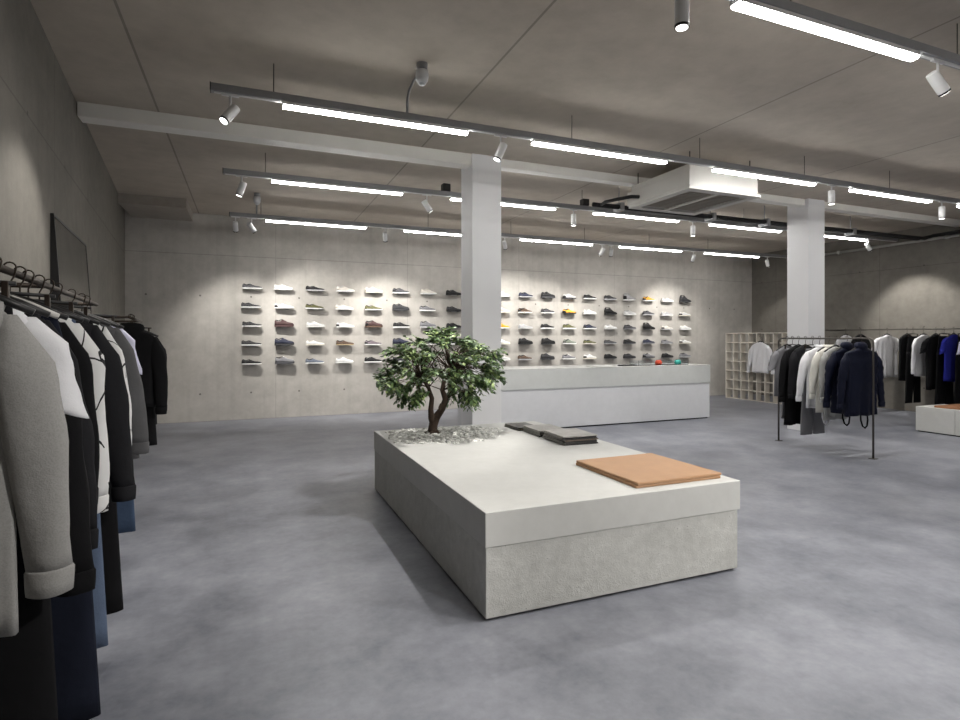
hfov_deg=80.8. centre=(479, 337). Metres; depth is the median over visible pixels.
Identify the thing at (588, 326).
sneaker
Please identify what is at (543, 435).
magazine
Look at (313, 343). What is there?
sneaker
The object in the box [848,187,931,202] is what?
linear light
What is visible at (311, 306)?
sneaker
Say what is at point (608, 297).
sneaker
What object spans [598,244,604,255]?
spotlight
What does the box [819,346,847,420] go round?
coat
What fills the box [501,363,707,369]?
countertop
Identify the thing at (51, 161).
wall
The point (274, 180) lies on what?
linear light
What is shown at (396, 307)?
sneaker
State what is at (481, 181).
pillar
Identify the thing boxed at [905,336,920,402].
trousers
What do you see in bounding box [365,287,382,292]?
sneaker
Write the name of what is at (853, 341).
sweater
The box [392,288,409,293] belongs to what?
sneaker
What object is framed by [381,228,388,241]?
spotlight
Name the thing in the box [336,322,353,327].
sneaker
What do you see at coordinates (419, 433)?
chips
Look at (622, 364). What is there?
tablet
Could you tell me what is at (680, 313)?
sneaker
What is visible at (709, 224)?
linear light
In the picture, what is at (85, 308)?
clothes hanger
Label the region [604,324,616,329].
sneaker
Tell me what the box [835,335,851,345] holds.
t-shirt
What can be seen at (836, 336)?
clothes hanger
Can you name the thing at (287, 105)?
linear light
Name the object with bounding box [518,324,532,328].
sneaker
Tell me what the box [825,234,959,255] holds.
pipe
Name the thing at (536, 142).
linear light
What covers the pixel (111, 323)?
clothes hanger
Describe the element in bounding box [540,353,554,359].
sneaker
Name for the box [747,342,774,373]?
long sleeved tee
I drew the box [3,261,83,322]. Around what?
clothes hanger
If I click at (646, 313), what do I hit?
sneaker
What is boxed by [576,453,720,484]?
pad
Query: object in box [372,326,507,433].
bonsai tree
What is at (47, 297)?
clothes hanger
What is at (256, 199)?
ceiling sensor
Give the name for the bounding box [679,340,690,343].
sneaker
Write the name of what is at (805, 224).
pillar
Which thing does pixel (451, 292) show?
sneaker
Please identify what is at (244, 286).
sneaker
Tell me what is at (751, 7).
linear light
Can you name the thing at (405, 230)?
linear light
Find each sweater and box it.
[33,313,98,549]
[58,318,99,497]
[851,335,870,349]
[911,335,928,376]
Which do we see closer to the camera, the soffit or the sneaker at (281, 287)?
the soffit
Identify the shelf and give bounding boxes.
[726,332,786,403]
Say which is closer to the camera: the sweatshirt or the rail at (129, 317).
the sweatshirt
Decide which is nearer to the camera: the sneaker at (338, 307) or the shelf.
the sneaker at (338, 307)
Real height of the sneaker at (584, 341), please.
0.095 m
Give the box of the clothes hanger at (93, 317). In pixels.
[54,283,110,326]
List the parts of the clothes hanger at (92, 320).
arm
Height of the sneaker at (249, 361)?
0.095 m
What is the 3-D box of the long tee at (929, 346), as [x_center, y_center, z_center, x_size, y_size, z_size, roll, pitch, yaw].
[8.021,0.422,9.928,0.829,0.967,0.126,0,0,-22]
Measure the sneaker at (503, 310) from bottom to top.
0.111 m
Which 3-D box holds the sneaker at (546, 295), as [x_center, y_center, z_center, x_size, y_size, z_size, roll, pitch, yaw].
[1.429,-0.904,11.867,0.321,0.141,0.135,0,0,-22]
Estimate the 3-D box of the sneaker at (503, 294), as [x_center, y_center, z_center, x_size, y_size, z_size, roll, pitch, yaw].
[0.459,-0.890,11.468,0.321,0.111,0.135,0,0,-22]
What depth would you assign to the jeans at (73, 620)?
1.79 m
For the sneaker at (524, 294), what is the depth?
11.62 m
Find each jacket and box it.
[118,322,167,414]
[788,346,811,398]
[823,342,852,425]
[837,342,884,428]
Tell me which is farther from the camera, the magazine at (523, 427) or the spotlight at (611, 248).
the spotlight at (611, 248)
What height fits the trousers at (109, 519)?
1.310 m
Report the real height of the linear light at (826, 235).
0.042 m
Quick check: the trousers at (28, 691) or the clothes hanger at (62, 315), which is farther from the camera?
the clothes hanger at (62, 315)
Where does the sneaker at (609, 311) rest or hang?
attached to the wall at (184, 280)
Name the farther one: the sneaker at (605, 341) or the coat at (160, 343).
the sneaker at (605, 341)
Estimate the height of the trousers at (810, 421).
1.095 m
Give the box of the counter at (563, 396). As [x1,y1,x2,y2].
[457,363,709,427]
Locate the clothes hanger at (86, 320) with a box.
[14,266,89,323]
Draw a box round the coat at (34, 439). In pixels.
[0,301,74,636]
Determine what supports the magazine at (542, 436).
on the magazine at (548, 439)
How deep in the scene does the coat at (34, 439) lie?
1.29 m
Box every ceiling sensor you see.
[253,193,260,213]
[406,61,428,112]
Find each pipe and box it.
[592,188,959,240]
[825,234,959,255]
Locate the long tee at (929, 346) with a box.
[920,335,938,389]
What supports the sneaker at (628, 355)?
attached to the wall at (184, 280)
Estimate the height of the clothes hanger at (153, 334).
0.201 m
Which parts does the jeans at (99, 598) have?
leg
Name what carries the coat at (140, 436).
hanging from the clothes hanger at (111, 323)
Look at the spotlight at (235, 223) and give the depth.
8.33 m
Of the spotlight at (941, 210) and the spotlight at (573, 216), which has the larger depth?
the spotlight at (573, 216)
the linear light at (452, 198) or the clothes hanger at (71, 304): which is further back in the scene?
the linear light at (452, 198)
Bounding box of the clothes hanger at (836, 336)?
[824,336,839,351]
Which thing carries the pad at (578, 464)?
on the plinth
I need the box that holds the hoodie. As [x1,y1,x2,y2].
[58,318,109,513]
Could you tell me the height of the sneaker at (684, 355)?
0.111 m
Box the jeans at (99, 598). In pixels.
[72,319,107,648]
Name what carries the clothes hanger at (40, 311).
hanging from the rail at (37, 283)
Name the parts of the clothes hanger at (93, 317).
arm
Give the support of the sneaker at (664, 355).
attached to the wall at (184, 280)
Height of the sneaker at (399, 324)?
0.111 m
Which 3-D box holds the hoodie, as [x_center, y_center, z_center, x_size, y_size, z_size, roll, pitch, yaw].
[-1.617,0.263,1.988,0.528,0.767,0.098,0,0,-28]
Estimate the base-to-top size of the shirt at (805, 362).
0.803 m
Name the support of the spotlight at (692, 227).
hanging from the track at (445, 187)
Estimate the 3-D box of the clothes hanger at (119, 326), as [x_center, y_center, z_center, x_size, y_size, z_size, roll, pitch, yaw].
[-2.248,-0.153,3.184,0.407,0.201,0.022,0,0,-28]
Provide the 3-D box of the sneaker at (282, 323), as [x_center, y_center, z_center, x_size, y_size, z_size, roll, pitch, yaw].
[-3.426,-0.259,9.870,0.321,0.141,0.135,0,0,-22]
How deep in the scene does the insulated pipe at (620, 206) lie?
8.79 m
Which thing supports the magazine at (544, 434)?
on the magazine at (543, 435)
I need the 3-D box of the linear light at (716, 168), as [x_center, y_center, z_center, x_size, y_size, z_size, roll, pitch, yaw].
[3.159,-1.779,6.226,1.510,0.042,0.068,0,0,-22]
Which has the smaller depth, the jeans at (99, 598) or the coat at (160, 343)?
the jeans at (99, 598)
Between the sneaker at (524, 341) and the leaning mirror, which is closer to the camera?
the leaning mirror
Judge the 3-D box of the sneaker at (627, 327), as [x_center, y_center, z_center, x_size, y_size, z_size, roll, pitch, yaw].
[3.363,-0.244,12.662,0.321,0.111,0.135,0,0,-22]
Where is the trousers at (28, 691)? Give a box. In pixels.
[0,306,57,719]
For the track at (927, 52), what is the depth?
3.37 m
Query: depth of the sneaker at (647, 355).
12.80 m
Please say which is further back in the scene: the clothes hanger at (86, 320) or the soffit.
the soffit
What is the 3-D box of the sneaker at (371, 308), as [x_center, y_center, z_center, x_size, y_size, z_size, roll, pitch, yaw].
[-1.975,-0.558,10.467,0.321,0.095,0.135,0,0,-22]
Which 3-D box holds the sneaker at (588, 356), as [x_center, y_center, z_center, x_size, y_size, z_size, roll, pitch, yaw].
[2.391,0.402,12.263,0.321,0.111,0.135,0,0,-22]
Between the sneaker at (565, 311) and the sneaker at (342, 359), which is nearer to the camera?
the sneaker at (342, 359)
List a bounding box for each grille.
[647,191,710,207]
[675,195,740,210]
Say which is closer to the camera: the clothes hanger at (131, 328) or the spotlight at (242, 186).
the clothes hanger at (131, 328)
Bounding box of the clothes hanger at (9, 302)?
[0,294,35,314]
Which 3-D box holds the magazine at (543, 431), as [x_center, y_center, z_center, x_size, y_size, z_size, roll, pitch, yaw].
[0.746,0.803,4.729,0.310,0.012,0.360,0,0,-20]
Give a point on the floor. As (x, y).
(266, 574)
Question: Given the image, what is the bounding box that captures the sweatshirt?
[76,321,135,501]
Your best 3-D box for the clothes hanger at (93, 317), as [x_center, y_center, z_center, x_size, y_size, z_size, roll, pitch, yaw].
[-1.930,-0.153,2.580,0.407,0.201,0.022,0,0,-28]
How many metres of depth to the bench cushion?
8.21 m
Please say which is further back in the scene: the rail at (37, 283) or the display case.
the display case
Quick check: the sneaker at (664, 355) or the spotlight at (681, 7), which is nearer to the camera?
the spotlight at (681, 7)
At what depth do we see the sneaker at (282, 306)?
9.82 m
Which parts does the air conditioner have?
panel, casing, frame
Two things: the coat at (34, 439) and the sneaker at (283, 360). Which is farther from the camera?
the sneaker at (283, 360)
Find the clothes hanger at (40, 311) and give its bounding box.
[0,292,50,317]
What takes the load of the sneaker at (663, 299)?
attached to the wall at (184, 280)
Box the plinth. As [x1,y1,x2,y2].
[374,421,739,618]
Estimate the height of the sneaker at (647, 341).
0.111 m
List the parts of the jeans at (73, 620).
leg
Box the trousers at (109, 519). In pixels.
[89,322,123,614]
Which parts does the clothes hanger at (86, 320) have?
arm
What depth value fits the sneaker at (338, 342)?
10.21 m
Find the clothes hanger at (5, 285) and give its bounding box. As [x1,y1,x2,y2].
[0,280,16,297]
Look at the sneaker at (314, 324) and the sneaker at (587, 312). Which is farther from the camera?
the sneaker at (587, 312)
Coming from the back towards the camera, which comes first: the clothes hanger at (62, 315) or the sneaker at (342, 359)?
the sneaker at (342, 359)
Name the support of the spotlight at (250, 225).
hanging from the track at (234, 214)
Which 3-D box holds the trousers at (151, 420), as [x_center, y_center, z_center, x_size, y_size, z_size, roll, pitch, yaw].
[-3.046,0.453,4.932,0.389,0.995,0.054,0,0,-28]
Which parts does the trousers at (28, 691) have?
leg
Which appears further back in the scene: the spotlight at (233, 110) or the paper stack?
the paper stack
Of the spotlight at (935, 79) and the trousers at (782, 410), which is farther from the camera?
the trousers at (782, 410)
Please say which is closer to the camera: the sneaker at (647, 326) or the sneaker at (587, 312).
the sneaker at (587, 312)
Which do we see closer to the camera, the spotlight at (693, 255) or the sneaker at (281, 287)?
the sneaker at (281, 287)
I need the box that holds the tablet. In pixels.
[617,364,636,365]
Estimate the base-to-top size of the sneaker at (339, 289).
0.111 m
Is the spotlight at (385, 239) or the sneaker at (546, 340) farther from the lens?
the sneaker at (546, 340)
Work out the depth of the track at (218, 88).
5.06 m
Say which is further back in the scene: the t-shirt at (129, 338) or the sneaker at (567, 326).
the sneaker at (567, 326)
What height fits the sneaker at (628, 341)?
0.111 m
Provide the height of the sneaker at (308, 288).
0.095 m
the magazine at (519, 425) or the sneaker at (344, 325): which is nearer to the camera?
the magazine at (519, 425)
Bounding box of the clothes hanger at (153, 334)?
[128,314,157,336]
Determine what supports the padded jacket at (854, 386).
hanging from the clothes hanger
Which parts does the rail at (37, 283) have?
arm, arm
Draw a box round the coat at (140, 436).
[99,324,148,458]
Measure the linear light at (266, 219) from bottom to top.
0.042 m
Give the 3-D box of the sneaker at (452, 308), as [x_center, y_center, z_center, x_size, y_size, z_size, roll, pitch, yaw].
[-0.510,-0.567,11.069,0.321,0.111,0.135,0,0,-22]
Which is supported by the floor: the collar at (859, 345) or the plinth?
the plinth
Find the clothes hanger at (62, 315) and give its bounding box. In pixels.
[0,290,68,319]
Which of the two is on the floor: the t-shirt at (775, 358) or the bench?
the bench
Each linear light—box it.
[265,218,365,228]
[271,178,402,195]
[282,101,468,135]
[404,229,460,235]
[450,196,555,210]
[520,238,592,245]
[531,139,667,164]
[592,211,678,222]
[619,245,681,251]
[704,252,758,257]
[708,223,781,232]
[711,166,816,185]
[730,0,919,61]
[825,234,866,240]
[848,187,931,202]
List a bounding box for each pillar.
[461,153,500,424]
[787,198,824,431]
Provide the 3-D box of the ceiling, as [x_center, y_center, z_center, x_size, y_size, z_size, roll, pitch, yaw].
[3.110,-2.205,4.794,14.600,0.250,15.100,0,0,-22]
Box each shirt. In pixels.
[795,345,822,407]
[809,345,832,424]
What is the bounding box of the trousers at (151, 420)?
[146,407,156,445]
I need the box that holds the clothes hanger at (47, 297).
[0,257,55,307]
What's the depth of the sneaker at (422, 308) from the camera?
10.81 m
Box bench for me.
[916,404,959,436]
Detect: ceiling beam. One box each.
[77,101,470,168]
[501,159,804,206]
[825,202,959,226]
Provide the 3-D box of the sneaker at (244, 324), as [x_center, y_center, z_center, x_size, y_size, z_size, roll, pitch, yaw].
[-3.906,-0.235,9.672,0.321,0.095,0.135,0,0,-22]
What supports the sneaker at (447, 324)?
attached to the wall at (184, 280)
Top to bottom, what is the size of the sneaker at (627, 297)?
0.166 m
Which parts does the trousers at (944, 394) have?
leg, leg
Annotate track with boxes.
[210,63,959,203]
[223,153,898,241]
[229,212,786,257]
[727,0,959,69]
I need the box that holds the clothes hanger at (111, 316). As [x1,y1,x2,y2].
[84,295,116,321]
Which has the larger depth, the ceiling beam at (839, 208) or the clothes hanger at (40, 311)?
the ceiling beam at (839, 208)
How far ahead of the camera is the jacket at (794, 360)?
7.22 m
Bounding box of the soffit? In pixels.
[118,193,192,220]
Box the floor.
[90,394,959,719]
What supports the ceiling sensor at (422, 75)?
attached to the ceiling
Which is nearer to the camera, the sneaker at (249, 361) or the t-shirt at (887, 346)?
the sneaker at (249, 361)
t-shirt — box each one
[13,309,88,418]
[112,326,141,374]
[767,346,791,395]
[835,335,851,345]
[871,335,898,377]
[939,334,957,381]
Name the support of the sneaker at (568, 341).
attached to the wall at (184, 280)
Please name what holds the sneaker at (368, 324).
attached to the wall at (184, 280)
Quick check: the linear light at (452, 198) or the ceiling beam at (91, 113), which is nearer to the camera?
the ceiling beam at (91, 113)
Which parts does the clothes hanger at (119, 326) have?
arm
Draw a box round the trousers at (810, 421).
[800,349,824,434]
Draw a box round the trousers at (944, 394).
[934,336,953,404]
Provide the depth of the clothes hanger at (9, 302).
1.30 m
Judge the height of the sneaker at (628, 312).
0.111 m
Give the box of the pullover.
[24,313,95,596]
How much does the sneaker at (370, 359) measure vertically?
0.111 m
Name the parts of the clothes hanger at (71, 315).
arm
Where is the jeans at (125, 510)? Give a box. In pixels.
[117,500,135,532]
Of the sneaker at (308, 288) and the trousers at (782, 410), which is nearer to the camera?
the trousers at (782, 410)
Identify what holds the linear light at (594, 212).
attached to the track at (445, 187)
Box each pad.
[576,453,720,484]
[576,463,719,487]
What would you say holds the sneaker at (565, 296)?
attached to the wall at (184, 280)
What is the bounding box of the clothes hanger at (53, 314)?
[0,291,59,318]
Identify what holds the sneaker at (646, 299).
attached to the wall at (184, 280)
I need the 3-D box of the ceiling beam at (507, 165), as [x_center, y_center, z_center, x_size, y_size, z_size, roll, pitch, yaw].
[2.520,-2.030,7.546,5.017,0.100,0.140,0,0,-22]
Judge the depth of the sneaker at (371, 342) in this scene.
10.41 m
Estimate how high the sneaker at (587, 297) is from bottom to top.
0.111 m
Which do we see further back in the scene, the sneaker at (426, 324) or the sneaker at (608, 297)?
the sneaker at (608, 297)
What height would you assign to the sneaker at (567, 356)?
0.111 m
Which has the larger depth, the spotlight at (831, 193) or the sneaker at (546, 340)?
the sneaker at (546, 340)
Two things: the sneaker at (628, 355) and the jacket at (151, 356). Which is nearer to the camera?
the jacket at (151, 356)
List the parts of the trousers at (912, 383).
leg, leg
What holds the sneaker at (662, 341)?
attached to the wall at (184, 280)
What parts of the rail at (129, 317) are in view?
arm, arm, rail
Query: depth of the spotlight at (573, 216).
7.84 m
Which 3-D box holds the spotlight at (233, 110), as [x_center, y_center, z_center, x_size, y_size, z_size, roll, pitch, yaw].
[-1.845,-1.683,4.158,0.074,0.236,0.149,0,0,39]
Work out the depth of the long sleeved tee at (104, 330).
2.68 m
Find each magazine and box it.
[505,422,532,428]
[523,424,563,431]
[523,427,543,433]
[542,436,596,444]
[543,431,595,438]
[543,435,596,442]
[544,428,597,437]
[544,433,596,439]
[544,434,597,441]
[548,439,597,445]
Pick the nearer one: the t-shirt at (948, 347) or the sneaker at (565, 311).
the t-shirt at (948, 347)
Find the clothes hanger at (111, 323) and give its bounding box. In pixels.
[68,289,118,327]
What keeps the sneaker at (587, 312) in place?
attached to the wall at (184, 280)
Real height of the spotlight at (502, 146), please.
0.238 m
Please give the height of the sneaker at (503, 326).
0.111 m
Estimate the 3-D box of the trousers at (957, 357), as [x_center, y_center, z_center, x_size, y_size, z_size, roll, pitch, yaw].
[8.182,0.535,9.550,0.497,1.130,0.053,0,0,-22]
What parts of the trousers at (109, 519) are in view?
leg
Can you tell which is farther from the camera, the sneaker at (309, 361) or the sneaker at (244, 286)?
the sneaker at (309, 361)
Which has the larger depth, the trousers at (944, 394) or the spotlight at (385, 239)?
the trousers at (944, 394)
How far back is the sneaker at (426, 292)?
10.82 m
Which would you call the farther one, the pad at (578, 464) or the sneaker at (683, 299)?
the sneaker at (683, 299)
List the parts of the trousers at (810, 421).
leg, leg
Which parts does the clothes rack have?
post, rail, post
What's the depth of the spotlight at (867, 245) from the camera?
10.21 m
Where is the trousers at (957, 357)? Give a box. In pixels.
[953,336,959,403]
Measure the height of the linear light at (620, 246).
0.042 m
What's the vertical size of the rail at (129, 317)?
1.586 m
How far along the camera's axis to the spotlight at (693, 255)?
11.63 m
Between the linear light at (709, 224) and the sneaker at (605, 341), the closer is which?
the linear light at (709, 224)
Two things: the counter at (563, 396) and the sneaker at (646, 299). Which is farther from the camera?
the sneaker at (646, 299)
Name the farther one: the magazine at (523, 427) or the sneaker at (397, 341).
the sneaker at (397, 341)
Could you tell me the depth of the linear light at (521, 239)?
10.39 m
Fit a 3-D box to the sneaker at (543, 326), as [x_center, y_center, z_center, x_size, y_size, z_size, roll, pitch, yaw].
[1.419,-0.244,11.863,0.321,0.111,0.135,0,0,-22]
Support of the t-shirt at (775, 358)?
hanging from the clothes hanger
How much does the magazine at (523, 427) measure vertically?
0.012 m
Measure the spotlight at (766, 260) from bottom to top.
0.238 m
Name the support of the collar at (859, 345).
attached to the padded jacket at (854, 386)
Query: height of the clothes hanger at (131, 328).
0.096 m
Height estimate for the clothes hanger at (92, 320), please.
0.201 m
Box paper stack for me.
[593,365,613,366]
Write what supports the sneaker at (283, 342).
attached to the wall at (184, 280)
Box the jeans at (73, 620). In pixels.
[41,316,100,719]
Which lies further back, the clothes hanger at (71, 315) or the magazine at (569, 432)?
the magazine at (569, 432)
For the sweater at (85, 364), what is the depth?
1.95 m
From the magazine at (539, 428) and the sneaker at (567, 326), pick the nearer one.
the magazine at (539, 428)
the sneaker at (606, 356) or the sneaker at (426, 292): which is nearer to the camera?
the sneaker at (426, 292)
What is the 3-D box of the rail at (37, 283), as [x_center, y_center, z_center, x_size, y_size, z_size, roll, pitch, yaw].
[-1.933,-0.220,2.244,0.342,0.024,3.164,0,0,-28]
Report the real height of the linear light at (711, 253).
0.042 m
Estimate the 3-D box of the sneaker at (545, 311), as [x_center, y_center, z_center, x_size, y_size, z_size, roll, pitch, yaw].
[1.423,-0.567,11.864,0.321,0.111,0.135,0,0,-22]
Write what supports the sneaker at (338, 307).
attached to the wall at (184, 280)
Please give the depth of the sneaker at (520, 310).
11.60 m
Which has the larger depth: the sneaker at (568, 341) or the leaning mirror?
the sneaker at (568, 341)
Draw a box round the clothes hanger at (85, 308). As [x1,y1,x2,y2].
[45,279,91,315]
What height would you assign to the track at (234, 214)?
0.286 m
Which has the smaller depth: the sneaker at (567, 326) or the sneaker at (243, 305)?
the sneaker at (243, 305)
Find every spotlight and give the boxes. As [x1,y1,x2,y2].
[219,93,239,124]
[231,216,239,232]
[236,175,247,196]
[247,218,256,232]
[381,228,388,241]
[421,194,432,212]
[493,134,506,161]
[502,237,507,249]
[569,209,576,225]
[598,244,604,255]
[608,245,613,256]
[674,0,689,31]
[689,221,695,236]
[691,251,695,261]
[765,257,769,266]
[827,184,835,204]
[864,239,872,251]
[926,59,950,96]
[938,201,944,218]
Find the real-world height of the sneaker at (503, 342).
0.111 m
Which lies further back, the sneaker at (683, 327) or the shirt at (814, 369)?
the sneaker at (683, 327)
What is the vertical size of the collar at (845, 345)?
0.096 m
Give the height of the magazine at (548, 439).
0.010 m
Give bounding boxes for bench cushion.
[934,404,959,409]
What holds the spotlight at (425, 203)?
hanging from the track at (445, 187)
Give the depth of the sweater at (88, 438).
1.71 m
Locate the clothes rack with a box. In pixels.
[776,337,876,459]
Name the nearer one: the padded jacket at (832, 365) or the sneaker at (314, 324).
the padded jacket at (832, 365)
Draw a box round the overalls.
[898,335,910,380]
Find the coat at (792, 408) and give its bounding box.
[778,346,801,424]
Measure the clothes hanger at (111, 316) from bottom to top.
0.172 m
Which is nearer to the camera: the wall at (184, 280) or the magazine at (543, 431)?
the magazine at (543, 431)
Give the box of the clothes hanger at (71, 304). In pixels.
[22,270,77,312]
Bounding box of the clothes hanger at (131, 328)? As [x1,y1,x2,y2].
[118,322,144,333]
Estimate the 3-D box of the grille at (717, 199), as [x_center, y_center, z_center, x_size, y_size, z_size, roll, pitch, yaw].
[2.785,-1.667,6.952,0.380,0.023,0.820,0,0,-22]
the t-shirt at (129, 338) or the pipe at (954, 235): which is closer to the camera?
the t-shirt at (129, 338)
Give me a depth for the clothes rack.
6.53 m
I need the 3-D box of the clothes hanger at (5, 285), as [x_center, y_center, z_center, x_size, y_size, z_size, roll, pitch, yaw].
[-1.259,-0.168,1.299,0.301,0.172,0.016,0,0,-28]
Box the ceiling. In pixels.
[30,0,959,252]
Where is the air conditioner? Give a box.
[600,151,760,214]
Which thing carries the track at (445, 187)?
hanging from the ceiling
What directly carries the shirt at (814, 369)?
hanging from the clothes hanger
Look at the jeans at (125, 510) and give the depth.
3.42 m
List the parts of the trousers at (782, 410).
leg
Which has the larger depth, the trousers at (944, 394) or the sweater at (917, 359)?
the sweater at (917, 359)
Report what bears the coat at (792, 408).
hanging from the clothes hanger
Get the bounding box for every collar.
[840,342,852,348]
[854,342,867,349]
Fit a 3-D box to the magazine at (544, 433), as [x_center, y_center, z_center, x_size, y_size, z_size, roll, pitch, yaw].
[0.752,0.814,4.723,0.310,0.009,0.360,0,0,-20]
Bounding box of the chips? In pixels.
[385,425,502,443]
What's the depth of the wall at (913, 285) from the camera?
11.21 m
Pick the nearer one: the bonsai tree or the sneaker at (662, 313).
the bonsai tree
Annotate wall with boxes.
[0,0,124,323]
[125,210,751,423]
[752,225,959,411]
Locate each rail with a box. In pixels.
[0,264,98,305]
[99,316,142,322]
[825,328,959,330]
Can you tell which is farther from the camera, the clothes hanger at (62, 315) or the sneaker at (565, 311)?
the sneaker at (565, 311)
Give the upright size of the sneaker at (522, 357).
0.111 m
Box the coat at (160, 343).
[152,335,167,423]
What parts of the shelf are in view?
shelf, shelf, shelf, shelf, shelf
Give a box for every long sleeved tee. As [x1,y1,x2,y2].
[93,323,131,442]
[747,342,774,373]
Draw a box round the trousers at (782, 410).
[781,348,788,418]
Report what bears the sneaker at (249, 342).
attached to the wall at (184, 280)
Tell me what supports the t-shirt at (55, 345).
hanging from the clothes hanger at (40, 311)
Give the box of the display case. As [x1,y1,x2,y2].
[629,359,687,365]
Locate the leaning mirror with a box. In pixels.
[50,213,91,313]
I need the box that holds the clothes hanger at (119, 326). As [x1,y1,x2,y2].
[78,293,123,328]
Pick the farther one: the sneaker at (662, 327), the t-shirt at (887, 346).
the sneaker at (662, 327)
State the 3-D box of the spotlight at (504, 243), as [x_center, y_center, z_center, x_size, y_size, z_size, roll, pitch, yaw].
[0.443,-1.685,10.026,0.094,0.231,0.160,0,0,26]
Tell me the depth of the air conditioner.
6.60 m
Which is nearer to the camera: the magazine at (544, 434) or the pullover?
the pullover
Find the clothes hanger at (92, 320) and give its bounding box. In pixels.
[35,274,99,324]
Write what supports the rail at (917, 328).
attached to the wall at (913, 285)
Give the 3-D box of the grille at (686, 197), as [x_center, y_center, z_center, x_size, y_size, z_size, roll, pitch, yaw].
[2.378,-1.667,6.785,0.380,0.023,0.820,0,0,-22]
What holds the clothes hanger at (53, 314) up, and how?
hanging from the rail at (37, 283)
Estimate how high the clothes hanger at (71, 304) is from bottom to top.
0.172 m
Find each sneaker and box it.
[241,302,260,307]
[241,340,261,345]
[242,283,262,289]
[242,321,261,326]
[242,359,261,364]
[274,284,292,290]
[274,319,293,326]
[275,303,293,308]
[275,338,293,345]
[275,356,293,363]
[305,304,323,309]
[305,358,323,363]
[306,286,324,291]
[306,321,324,327]
[306,340,324,345]
[335,305,353,309]
[335,357,353,362]
[336,286,354,292]
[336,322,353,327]
[336,340,353,344]
[364,340,381,344]
[364,357,381,362]
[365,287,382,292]
[365,305,381,310]
[365,320,382,327]
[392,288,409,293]
[392,304,408,310]
[392,338,408,344]
[393,322,409,327]
[419,306,435,311]
[420,289,436,294]
[420,321,435,327]
[446,290,460,295]
[446,306,460,311]
[446,323,460,327]
[501,291,509,296]
[501,307,509,312]
[501,323,509,328]
[501,339,509,344]
[518,292,532,297]
[518,308,531,312]
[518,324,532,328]
[518,338,532,344]
[518,355,531,359]
[540,308,554,313]
[540,324,554,328]
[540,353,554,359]
[541,292,554,298]
[541,338,554,343]
[562,294,575,298]
[562,309,575,313]
[562,324,575,328]
[562,354,575,359]
[563,339,576,343]
[583,294,596,299]
[583,309,596,314]
[583,324,596,328]
[583,340,596,343]
[583,354,596,358]
[604,295,616,299]
[604,307,616,314]
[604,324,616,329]
[604,340,616,343]
[604,354,616,358]
[623,293,635,300]
[623,310,635,314]
[623,325,635,329]
[623,339,635,343]
[623,353,635,357]
[642,296,654,301]
[642,311,654,315]
[642,339,654,343]
[643,322,654,329]
[643,353,654,357]
[661,298,673,301]
[661,312,672,315]
[661,326,672,329]
[661,340,672,343]
[661,353,673,357]
[679,295,690,302]
[679,312,690,315]
[679,325,690,329]
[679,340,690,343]
[679,353,690,357]
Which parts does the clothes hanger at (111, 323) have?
arm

